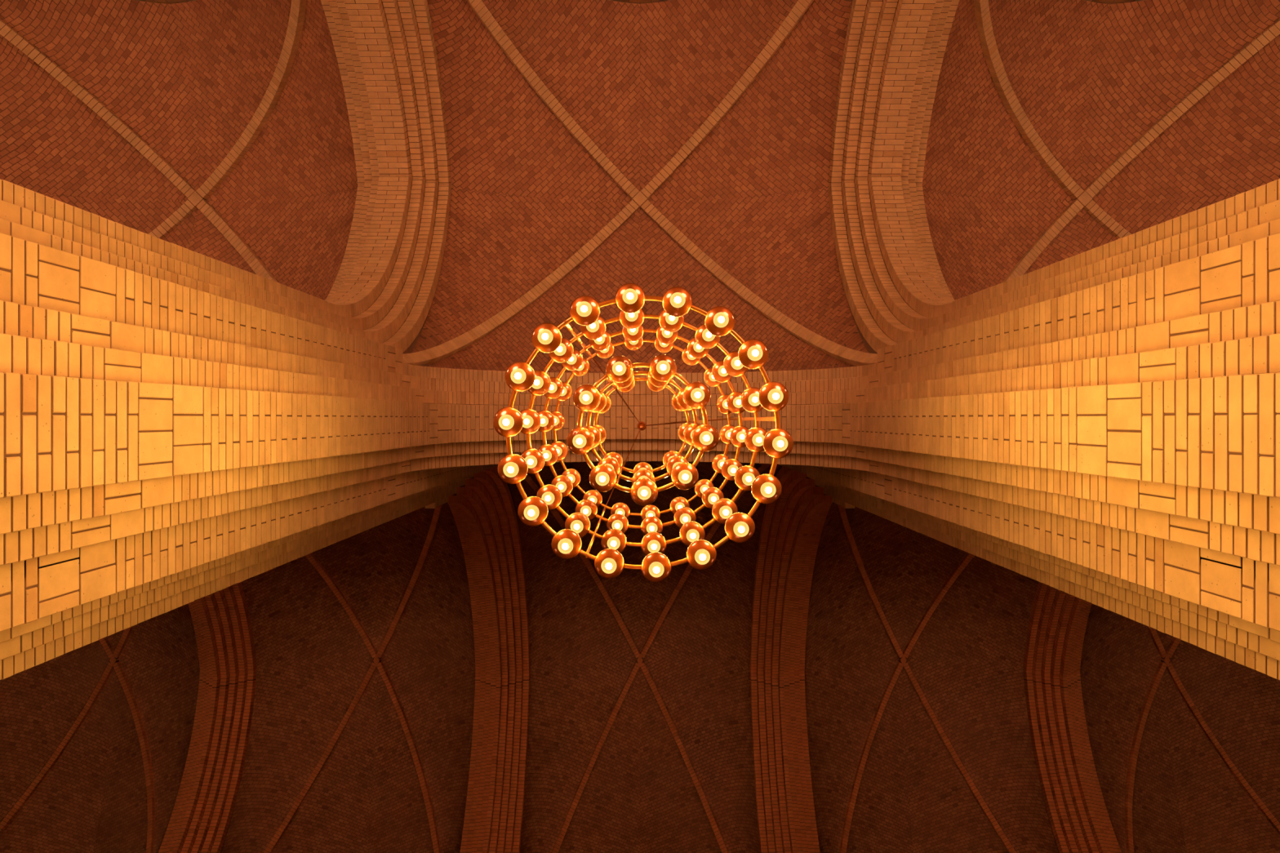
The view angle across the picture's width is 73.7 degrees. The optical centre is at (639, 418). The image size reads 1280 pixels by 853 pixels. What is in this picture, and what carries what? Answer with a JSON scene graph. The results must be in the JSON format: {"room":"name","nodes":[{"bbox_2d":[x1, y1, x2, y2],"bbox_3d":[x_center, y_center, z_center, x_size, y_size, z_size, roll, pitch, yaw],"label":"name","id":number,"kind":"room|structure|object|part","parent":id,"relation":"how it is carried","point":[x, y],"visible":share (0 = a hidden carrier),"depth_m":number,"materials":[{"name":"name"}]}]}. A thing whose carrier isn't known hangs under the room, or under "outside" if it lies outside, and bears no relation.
{"room":"church interior","nodes":[
{"label":"church interior","id":0,"kind":"room"},
{"bbox_2d":[0,604,199,852],"bbox_3d":[-13.000,5.970,18.120,5.608,6.240,11.051,0,-90,0],"label":"ceiling","id":1,"kind":"structure","parent":0,"point":[95,736],"depth_m":20.66,"materials":[{"name":"brick"}]},
{"bbox_2d":[0,0,358,299],"bbox_3d":[-6.500,-3.210,10.755,5.470,3.823,5.522,0,-90,0],"label":"ceiling","id":2,"kind":"structure","parent":0,"point":[219,130],"depth_m":12.15,"materials":[{"name":"brick"}]},
{"bbox_2d":[158,582,257,852],"bbox_3d":[-9.750,5.970,17.301,1.269,6.202,10.720,0,-90,0],"label":"arch","id":3,"kind":"object","parent":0,"point":[199,822],"visible":0.48,"depth_m":19.42,"materials":[{"name":"red brick"}]},
{"bbox_2d":[221,503,475,852],"bbox_3d":[-6.500,5.970,18.120,5.608,6.240,11.051,0,-90,0],"label":"ceiling","id":4,"kind":"structure","parent":0,"point":[360,740],"depth_m":20.58,"materials":[{"name":"brick"}]},
{"bbox_2d":[402,0,877,373],"bbox_3d":[0.000,-3.210,10.755,5.470,3.823,5.522,0,-90,0],"label":"ceiling","id":5,"kind":"structure","parent":0,"point":[597,148],"depth_m":11.97,"materials":[{"name":"brick"}]},
{"bbox_2d":[136,0,1143,4],"bbox_3d":[0.000,-6.075,6.500,32.600,16.000,0.650,0,-90,0],"label":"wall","id":6,"kind":"structure","parent":0,"point":[166,2],"depth_m":11.76,"materials":[{"name":"brick"}]},
{"bbox_2d":[509,461,779,852],"bbox_3d":[0.000,5.970,18.120,5.608,6.240,11.051,0,-90,0],"label":"ceiling","id":7,"kind":"structure","parent":0,"point":[640,740],"depth_m":20.51,"materials":[{"name":"brick"}]},
{"bbox_2d":[804,503,1058,852],"bbox_3d":[6.500,5.970,18.120,5.608,6.240,11.051,0,-90,0],"label":"ceiling","id":8,"kind":"structure","parent":0,"point":[920,741],"depth_m":20.58,"materials":[{"name":"brick"}]},
{"bbox_2d":[1022,582,1121,852],"bbox_3d":[9.750,5.970,17.301,1.269,6.202,10.720,0,-90,0],"label":"arch","id":9,"kind":"object","parent":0,"point":[1080,822],"visible":0.47,"depth_m":19.42,"materials":[{"name":"red brick"}]},
{"bbox_2d":[921,0,1279,300],"bbox_3d":[6.500,-3.210,10.755,5.470,3.823,5.522,0,-90,0],"label":"ceiling","id":10,"kind":"structure","parent":0,"point":[1060,130],"depth_m":12.15,"materials":[{"name":"brick"}]},
{"bbox_2d":[1080,604,1279,852],"bbox_3d":[13.000,5.970,18.120,5.608,6.240,11.051,0,-90,0],"label":"ceiling","id":11,"kind":"structure","parent":0,"point":[1184,737],"depth_m":20.66,"materials":[{"name":"brick"}]},
{"bbox_3d":[0.000,2.800,-1.600,32.600,0.200,18.400,0,-90,0],"label":"floor","id":12,"kind":"structure","parent":0,"visible":0},
{"bbox_2d":[0,178,497,679],"bbox_3d":[-3.250,0.054,7.548,2.189,18.096,2.185,39,-90,0],"label":"brick pier","id":13,"kind":"object","parent":12,"relation":"on","point":[180,426],"visible":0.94,"depth_m":4.29,"materials":[{"name":"brick"}]},
{"bbox_2d":[320,0,451,353],"bbox_3d":[-3.250,-3.210,10.160,1.255,3.630,5.500,0,-90,0],"label":"arch","id":14,"kind":"object","parent":13,"relation":"on","point":[384,286],"visible":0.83,"depth_m":10.84,"materials":[{"name":"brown brick"}]},
{"bbox_2d":[444,466,529,852],"bbox_3d":[-3.250,5.970,17.301,1.269,6.202,10.720,0,-90,0],"label":"arch","id":15,"kind":"object","parent":13,"relation":"attached to","point":[483,509],"visible":0.91,"depth_m":19.07,"materials":[{"name":"red brick"}]},
{"bbox_2d":[779,178,1279,680],"bbox_3d":[3.250,0.054,7.548,2.189,18.096,2.185,39,-90,0],"label":"brick pier","id":16,"kind":"object","parent":12,"relation":"on","point":[1100,426],"visible":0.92,"depth_m":4.32,"materials":[{"name":"brick"}]},
{"bbox_2d":[750,465,835,852],"bbox_3d":[3.250,5.970,17.301,1.269,6.202,10.720,0,-90,0],"label":"arch","id":17,"kind":"object","parent":16,"relation":"attached to","point":[792,526],"visible":0.93,"depth_m":19.08,"materials":[{"name":"red brick"}]},
{"bbox_2d":[828,0,959,354],"bbox_3d":[3.250,-3.210,10.160,1.255,3.630,5.500,0,-90,0],"label":"arch","id":18,"kind":"object","parent":16,"relation":"on","point":[895,286],"visible":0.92,"depth_m":10.84,"materials":[{"name":"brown brick"}]},
{"bbox_3d":[-0.390,0.085,15.672,31.720,14.655,0.890,0,-90,0],"label":"wall","id":19,"kind":"structure","parent":0,"visible":0},
{"bbox_2d":[401,363,878,473],"bbox_3d":[0.000,-0.017,9.658,5.254,2.626,1.114,0,-90,0],"label":"arch","id":20,"kind":"object","parent":19,"relation":"attached to","point":[464,403],"visible":0.68,"depth_m":9.72,"materials":[{"name":"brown brick"}]},
{"bbox_2d":[493,283,793,582],"bbox_3d":[0.012,0.053,6.747,1.101,7.304,1.117,-25,-90,0],"label":"chandelier","id":21,"kind":"object","parent":20,"relation":"hanging from","point":[655,566],"visible":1,"depth_m":3.66,"materials":[{"name":"gold metal"}]},
{"bbox_3d":[-0.489,0.014,3.116,0.057,0.042,0.057,4,-90,0],"label":"light bulb","id":22,"kind":"part","parent":21,"relation":"part of","materials":[{"name":"clear glass"}]},
{"bbox_3d":[-0.472,0.188,3.116,0.057,0.042,0.057,-15,-90,0],"label":"light bulb","id":23,"kind":"part","parent":21,"relation":"part of","materials":[{"name":"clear glass"}]},
{"bbox_3d":[-0.445,-0.155,3.116,0.057,0.042,0.057,24,-90,0],"label":"light bulb","id":24,"kind":"part","parent":21,"relation":"part of","materials":[{"name":"clear glass"}]},
{"bbox_3d":[-0.489,0.014,3.678,0.057,0.042,0.057,4,-90,0],"label":"light bulb","id":25,"kind":"part","parent":21,"relation":"part of","materials":[{"name":"clear glass"}]},
{"bbox_3d":[-0.472,0.188,3.678,0.057,0.042,0.057,-15,-90,0],"label":"light bulb","id":26,"kind":"part","parent":21,"relation":"part of","materials":[{"name":"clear glass"}]},
{"bbox_3d":[-0.397,0.345,3.116,0.057,0.042,0.057,-36,-90,0],"label":"light bulb","id":27,"kind":"part","parent":21,"relation":"part of","materials":[{"name":"clear glass"}]},
{"bbox_3d":[-0.445,-0.155,3.678,0.057,0.042,0.057,24,-90,0],"label":"light bulb","id":28,"kind":"part","parent":21,"relation":"part of","materials":[{"name":"clear glass"}]},
{"bbox_3d":[-0.489,0.014,4.287,0.057,0.042,0.057,4,-90,0],"label":"light bulb","id":29,"kind":"part","parent":21,"relation":"part of","materials":[{"name":"clear glass"}]},
{"bbox_3d":[-0.346,-0.298,3.116,0.057,0.042,0.057,44,-90,0],"label":"light bulb","id":30,"kind":"part","parent":21,"relation":"part of","materials":[{"name":"clear glass"}]},
{"bbox_3d":[-0.472,0.188,4.287,0.057,0.042,0.057,-15,-90,0],"label":"light bulb","id":31,"kind":"part","parent":21,"relation":"part of","materials":[{"name":"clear glass"}]},
{"bbox_3d":[-0.397,0.345,3.678,0.057,0.042,0.057,-36,-90,0],"label":"light bulb","id":32,"kind":"part","parent":21,"relation":"part of","materials":[{"name":"clear glass"}]},
{"bbox_3d":[-0.445,-0.155,4.287,0.057,0.042,0.057,24,-90,0],"label":"light bulb","id":33,"kind":"part","parent":21,"relation":"part of","materials":[{"name":"clear glass"}]},
{"bbox_3d":[-0.489,0.014,4.855,0.057,0.042,0.057,4,-90,0],"label":"light bulb","id":34,"kind":"part","parent":21,"relation":"part of","materials":[{"name":"clear glass"}]},
{"bbox_3d":[-0.472,0.188,4.855,0.057,0.042,0.057,-15,-90,0],"label":"light bulb","id":35,"kind":"part","parent":21,"relation":"part of","materials":[{"name":"clear glass"}]},
{"bbox_3d":[-0.346,-0.298,3.678,0.057,0.042,0.057,44,-90,0],"label":"light bulb","id":36,"kind":"part","parent":21,"relation":"part of","materials":[{"name":"clear glass"}]},
{"bbox_3d":[-0.397,0.345,4.287,0.057,0.042,0.057,-36,-90,0],"label":"light bulb","id":37,"kind":"part","parent":21,"relation":"part of","materials":[{"name":"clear glass"}]},
{"bbox_3d":[-0.445,-0.155,4.855,0.057,0.042,0.057,24,-90,0],"label":"light bulb","id":38,"kind":"part","parent":21,"relation":"part of","materials":[{"name":"clear glass"}]},
{"bbox_3d":[-0.272,0.467,3.116,0.057,0.042,0.057,35,-90,0],"label":"light bulb","id":39,"kind":"part","parent":21,"relation":"part of","materials":[{"name":"clear glass"}]},
{"bbox_3d":[-0.397,0.345,4.855,0.057,0.042,0.057,-36,-90,0],"label":"light bulb","id":40,"kind":"part","parent":21,"relation":"part of","materials":[{"name":"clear glass"}]},
{"bbox_3d":[-0.346,-0.298,4.287,0.057,0.042,0.057,44,-90,0],"label":"light bulb","id":41,"kind":"part","parent":21,"relation":"part of","materials":[{"name":"clear glass"}]},
{"bbox_3d":[-0.272,0.467,3.678,0.057,0.042,0.057,35,-90,0],"label":"light bulb","id":42,"kind":"part","parent":21,"relation":"part of","materials":[{"name":"clear glass"}]},
{"bbox_3d":[-0.244,0.092,3.432,0.057,0.042,0.057,-11,-90,0],"label":"light bulb","id":43,"kind":"part","parent":21,"relation":"part of","materials":[{"name":"clear glass"}]},
{"bbox_3d":[-0.346,-0.298,4.855,0.057,0.042,0.057,44,-90,0],"label":"light bulb","id":44,"kind":"part","parent":21,"relation":"part of","materials":[{"name":"white glass"}]},
{"bbox_3d":[-0.204,-0.400,3.116,0.057,0.042,0.057,-26,-90,0],"label":"light bulb","id":45,"kind":"part","parent":21,"relation":"part of","materials":[{"name":"clear glass"}]},
{"bbox_3d":[-0.217,-0.083,3.432,0.057,0.042,0.057,29,-90,0],"label":"light bulb","id":46,"kind":"part","parent":21,"relation":"part of","materials":[{"name":"clear glass"}]},
{"bbox_3d":[-0.272,0.467,4.287,0.057,0.042,0.057,35,-90,0],"label":"light bulb","id":47,"kind":"part","parent":21,"relation":"part of","materials":[{"name":"clear glass"}]},
{"bbox_3d":[-0.272,0.467,4.855,0.057,0.042,0.057,35,-90,0],"label":"light bulb","id":48,"kind":"part","parent":21,"relation":"part of","materials":[{"name":"clear glass"}]},
{"bbox_3d":[-0.204,-0.400,3.678,0.057,0.042,0.057,-26,-90,0],"label":"light bulb","id":49,"kind":"part","parent":21,"relation":"part of","materials":[{"name":"clear glass"}]},
{"bbox_3d":[-0.204,-0.400,4.287,0.057,0.042,0.057,-26,-90,0],"label":"light bulb","id":50,"kind":"part","parent":21,"relation":"part of","materials":[{"name":"clear glass"}]},
{"bbox_3d":[-0.151,0.244,3.432,0.057,0.042,0.057,39,-90,0],"label":"light bulb","id":51,"kind":"part","parent":21,"relation":"part of","materials":[{"name":"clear glass"}]},
{"bbox_3d":[-0.204,-0.400,4.855,0.057,0.042,0.057,-26,-90,0],"label":"light bulb","id":52,"kind":"part","parent":21,"relation":"part of","materials":[{"name":"clear glass"}]},
{"bbox_3d":[-0.114,0.540,3.116,0.057,0.042,0.057,14,-90,0],"label":"light bulb","id":53,"kind":"part","parent":21,"relation":"part of","materials":[{"name":"clear glass"}]},
{"bbox_3d":[-0.114,0.540,3.678,0.057,0.042,0.057,14,-90,0],"label":"light bulb","id":54,"kind":"part","parent":21,"relation":"part of","materials":[{"name":"clear glass"}]},
{"bbox_3d":[-0.141,-0.163,5.468,0.007,1.082,0.481,-35,-90,0],"label":"hanging rod","id":55,"kind":"part","parent":21,"relation":"part of","materials":[{"name":"gold metal"}]},
{"bbox_3d":[-0.114,0.540,4.287,0.057,0.042,0.057,14,-90,0],"label":"light bulb","id":56,"kind":"part","parent":21,"relation":"part of","materials":[{"name":"clear glass"}]},
{"bbox_3d":[-0.084,-0.201,3.432,0.057,0.042,0.057,-21,-90,0],"label":"light bulb","id":57,"kind":"part","parent":21,"relation":"part of","materials":[{"name":"clear glass"}]},
{"bbox_3d":[-0.114,0.540,4.855,0.057,0.042,0.057,14,-90,0],"label":"light bulb","id":58,"kind":"part","parent":21,"relation":"part of","materials":[{"name":"clear glass"}]},
{"bbox_3d":[-0.099,0.294,5.468,0.007,1.082,0.481,25,-90,0],"label":"hanging rod","id":59,"kind":"part","parent":21,"relation":"part of","materials":[{"name":"gold metal"}]},
{"bbox_3d":[-0.072,-0.070,5.385,0.006,1.210,0.249,-34,-90,0],"label":"hanging rod","id":60,"kind":"part","parent":21,"relation":"part of","materials":[{"name":"gold metal"}]},
{"bbox_3d":[-0.036,-0.446,3.116,0.057,0.042,0.057,-6,-90,0],"label":"light bulb","id":61,"kind":"part","parent":21,"relation":"part of","materials":[{"name":"clear glass"}]},
{"bbox_3d":[-0.049,0.178,5.385,0.006,1.210,0.227,26,-90,0],"label":"hanging rod","id":62,"kind":"part","parent":21,"relation":"part of","materials":[{"name":"gold metal"}]},
{"bbox_3d":[-0.036,-0.446,3.678,0.057,0.042,0.057,-6,-90,0],"label":"light bulb","id":63,"kind":"part","parent":21,"relation":"part of","materials":[{"name":"clear glass"}]},
{"bbox_3d":[-0.036,-0.446,4.287,0.057,0.042,0.057,-6,-90,0],"label":"light bulb","id":64,"kind":"part","parent":21,"relation":"part of","materials":[{"name":"clear glass"}]},
{"bbox_3d":[-0.036,-0.446,4.855,0.057,0.042,0.057,-6,-90,0],"label":"light bulb","id":65,"kind":"part","parent":21,"relation":"part of","materials":[{"name":"clear glass"}]},
{"bbox_3d":[0.017,0.300,4.046,0.057,0.042,0.057,-1,-90,0],"label":"light bulb","id":66,"kind":"part","parent":21,"relation":"part of","materials":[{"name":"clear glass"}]},
{"bbox_3d":[0.017,0.300,3.432,0.057,0.042,0.057,-1,-90,0],"label":"light bulb","id":67,"kind":"part","parent":21,"relation":"part of","materials":[{"name":"clear glass"}]},
{"bbox_3d":[0.060,0.553,4.855,0.057,0.042,0.057,-6,-90,0],"label":"light bulb","id":68,"kind":"part","parent":21,"relation":"part of","materials":[{"name":"clear glass"}]},
{"bbox_3d":[0.060,0.553,4.287,0.057,0.042,0.057,-6,-90,0],"label":"light bulb","id":69,"kind":"part","parent":21,"relation":"part of","materials":[{"name":"clear glass"}]},
{"bbox_3d":[0.060,0.553,3.678,0.057,0.042,0.057,-6,-90,0],"label":"light bulb","id":70,"kind":"part","parent":21,"relation":"part of","materials":[{"name":"clear glass"}]},
{"bbox_3d":[0.060,0.553,3.116,0.057,0.042,0.057,-6,-90,0],"label":"light bulb","id":71,"kind":"part","parent":21,"relation":"part of","materials":[{"name":"clear glass"}]},
{"bbox_3d":[0.094,-0.205,3.432,0.057,0.042,0.057,19,-90,0],"label":"light bulb","id":72,"kind":"part","parent":21,"relation":"part of","materials":[{"name":"clear glass"}]},
{"bbox_3d":[0.138,-0.433,4.855,0.057,0.042,0.057,14,-90,0],"label":"light bulb","id":73,"kind":"part","parent":21,"relation":"part of","materials":[{"name":"clear glass"}]},
{"bbox_3d":[0.154,0.033,5.385,0.238,1.210,0.006,-9,-90,0],"label":"hanging rod","id":74,"kind":"part","parent":21,"relation":"part of","materials":[{"name":"gold metal"}]},
{"bbox_3d":[0.138,-0.433,4.287,0.057,0.042,0.057,14,-90,0],"label":"light bulb","id":75,"kind":"part","parent":21,"relation":"part of","materials":[{"name":"clear glass"}]},
{"bbox_3d":[0.138,-0.433,3.678,0.057,0.042,0.057,14,-90,0],"label":"light bulb","id":76,"kind":"part","parent":21,"relation":"part of","materials":[{"name":"clear glass"}]},
{"bbox_3d":[0.182,0.236,4.046,0.057,0.042,0.057,-41,-90,0],"label":"light bulb","id":77,"kind":"part","parent":21,"relation":"part of","materials":[{"name":"clear glass"}]},
{"bbox_3d":[0.138,-0.433,3.116,0.057,0.042,0.057,14,-90,0],"label":"light bulb","id":78,"kind":"part","parent":21,"relation":"part of","materials":[{"name":"clear glass"}]},
{"bbox_3d":[0.228,0.507,4.855,0.057,0.042,0.057,-26,-90,0],"label":"light bulb","id":79,"kind":"part","parent":21,"relation":"part of","materials":[{"name":"clear glass"}]},
{"bbox_3d":[0.182,0.236,3.432,0.057,0.042,0.057,-41,-90,0],"label":"light bulb","id":80,"kind":"part","parent":21,"relation":"part of","materials":[{"name":"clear glass"}]},
{"bbox_3d":[0.228,0.507,4.287,0.057,0.042,0.057,-26,-90,0],"label":"light bulb","id":81,"kind":"part","parent":21,"relation":"part of","materials":[{"name":"clear glass"}]},
{"bbox_3d":[0.276,0.027,5.468,0.481,1.082,0.007,-6,-90,0],"label":"hanging rod","id":82,"kind":"part","parent":21,"relation":"part of","materials":[{"name":"gold metal"}]},
{"bbox_3d":[0.296,-0.360,4.855,0.057,0.042,0.057,35,-90,0],"label":"light bulb","id":83,"kind":"part","parent":21,"relation":"part of","materials":[{"name":"white glass"}]},
{"bbox_3d":[0.228,0.507,3.678,0.057,0.042,0.057,-26,-90,0],"label":"light bulb","id":84,"kind":"part","parent":21,"relation":"part of","materials":[{"name":"clear glass"}]},
{"bbox_3d":[0.232,-0.094,3.432,0.057,0.042,0.057,-31,-90,0],"label":"light bulb","id":85,"kind":"part","parent":21,"relation":"part of","materials":[{"name":"clear glass"}]},
{"bbox_3d":[0.296,-0.360,4.287,0.057,0.042,0.057,35,-90,0],"label":"light bulb","id":86,"kind":"part","parent":21,"relation":"part of","materials":[{"name":"clear glass"}]},
{"bbox_3d":[0.228,0.507,3.116,0.057,0.042,0.057,-26,-90,0],"label":"light bulb","id":87,"kind":"part","parent":21,"relation":"part of","materials":[{"name":"clear glass"}]},
{"bbox_3d":[0.370,0.406,4.855,0.057,0.042,0.057,44,-90,0],"label":"light bulb","id":88,"kind":"part","parent":21,"relation":"part of","materials":[{"name":"clear glass"}]},
{"bbox_3d":[0.267,0.080,3.432,0.057,0.042,0.057,9,-90,0],"label":"light bulb","id":89,"kind":"part","parent":21,"relation":"part of","materials":[{"name":"clear glass"}]},
{"bbox_3d":[0.296,-0.360,3.678,0.057,0.042,0.057,35,-90,0],"label":"light bulb","id":90,"kind":"part","parent":21,"relation":"part of","materials":[{"name":"clear glass"}]},
{"bbox_3d":[0.421,-0.238,4.855,0.057,0.042,0.057,-36,-90,0],"label":"light bulb","id":91,"kind":"part","parent":21,"relation":"part of","materials":[{"name":"clear glass"}]},
{"bbox_3d":[0.370,0.406,4.287,0.057,0.042,0.057,44,-90,0],"label":"light bulb","id":92,"kind":"part","parent":21,"relation":"part of","materials":[{"name":"clear glass"}]},
{"bbox_3d":[0.296,-0.360,3.116,0.057,0.042,0.057,35,-90,0],"label":"light bulb","id":93,"kind":"part","parent":21,"relation":"part of","materials":[{"name":"clear glass"}]},
{"bbox_3d":[0.469,0.262,4.855,0.057,0.042,0.057,24,-90,0],"label":"light bulb","id":94,"kind":"part","parent":21,"relation":"part of","materials":[{"name":"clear glass"}]},
{"bbox_3d":[0.421,-0.238,4.287,0.057,0.042,0.057,-36,-90,0],"label":"light bulb","id":95,"kind":"part","parent":21,"relation":"part of","materials":[{"name":"clear glass"}]},
{"bbox_3d":[0.496,-0.081,4.855,0.057,0.042,0.057,-15,-90,0],"label":"light bulb","id":96,"kind":"part","parent":21,"relation":"part of","materials":[{"name":"clear glass"}]},
{"bbox_3d":[0.370,0.406,3.678,0.057,0.042,0.057,44,-90,0],"label":"light bulb","id":97,"kind":"part","parent":21,"relation":"part of","materials":[{"name":"clear glass"}]},
{"bbox_3d":[0.513,0.093,4.855,0.057,0.042,0.057,4,-90,0],"label":"light bulb","id":98,"kind":"part","parent":21,"relation":"part of","materials":[{"name":"clear glass"}]},
{"bbox_3d":[0.469,0.262,4.287,0.057,0.042,0.057,24,-90,0],"label":"light bulb","id":99,"kind":"part","parent":21,"relation":"part of","materials":[{"name":"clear glass"}]},
{"bbox_3d":[0.421,-0.238,3.678,0.057,0.042,0.057,-36,-90,0],"label":"light bulb","id":100,"kind":"part","parent":21,"relation":"part of","materials":[{"name":"clear glass"}]},
{"bbox_3d":[0.496,-0.081,4.287,0.057,0.042,0.057,-15,-90,0],"label":"light bulb","id":101,"kind":"part","parent":21,"relation":"part of","materials":[{"name":"clear glass"}]},
{"bbox_3d":[0.513,0.093,4.287,0.057,0.042,0.057,4,-90,0],"label":"light bulb","id":102,"kind":"part","parent":21,"relation":"part of","materials":[{"name":"clear glass"}]},
{"bbox_3d":[0.370,0.406,3.116,0.057,0.042,0.057,44,-90,0],"label":"light bulb","id":103,"kind":"part","parent":21,"relation":"part of","materials":[{"name":"clear glass"}]},
{"bbox_3d":[0.469,0.262,3.678,0.057,0.042,0.057,24,-90,0],"label":"light bulb","id":104,"kind":"part","parent":21,"relation":"part of","materials":[{"name":"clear glass"}]},
{"bbox_3d":[0.496,-0.081,3.678,0.057,0.042,0.057,-15,-90,0],"label":"light bulb","id":105,"kind":"part","parent":21,"relation":"part of","materials":[{"name":"clear glass"}]},
{"bbox_3d":[0.421,-0.238,3.116,0.057,0.042,0.057,-36,-90,0],"label":"light bulb","id":106,"kind":"part","parent":21,"relation":"part of","materials":[{"name":"clear glass"}]},
{"bbox_3d":[0.513,0.093,3.678,0.057,0.042,0.057,4,-90,0],"label":"light bulb","id":107,"kind":"part","parent":21,"relation":"part of","materials":[{"name":"clear glass"}]},
{"bbox_3d":[0.469,0.262,3.116,0.057,0.042,0.057,24,-90,0],"label":"light bulb","id":108,"kind":"part","parent":21,"relation":"part of","materials":[{"name":"clear glass"}]},
{"bbox_3d":[0.496,-0.081,3.116,0.057,0.042,0.057,-15,-90,0],"label":"light bulb","id":109,"kind":"part","parent":21,"relation":"part of","materials":[{"name":"clear glass"}]},
{"bbox_3d":[0.513,0.093,3.116,0.057,0.042,0.057,4,-90,0],"label":"light bulb","id":110,"kind":"part","parent":21,"relation":"part of","materials":[{"name":"clear glass"}]}
]}

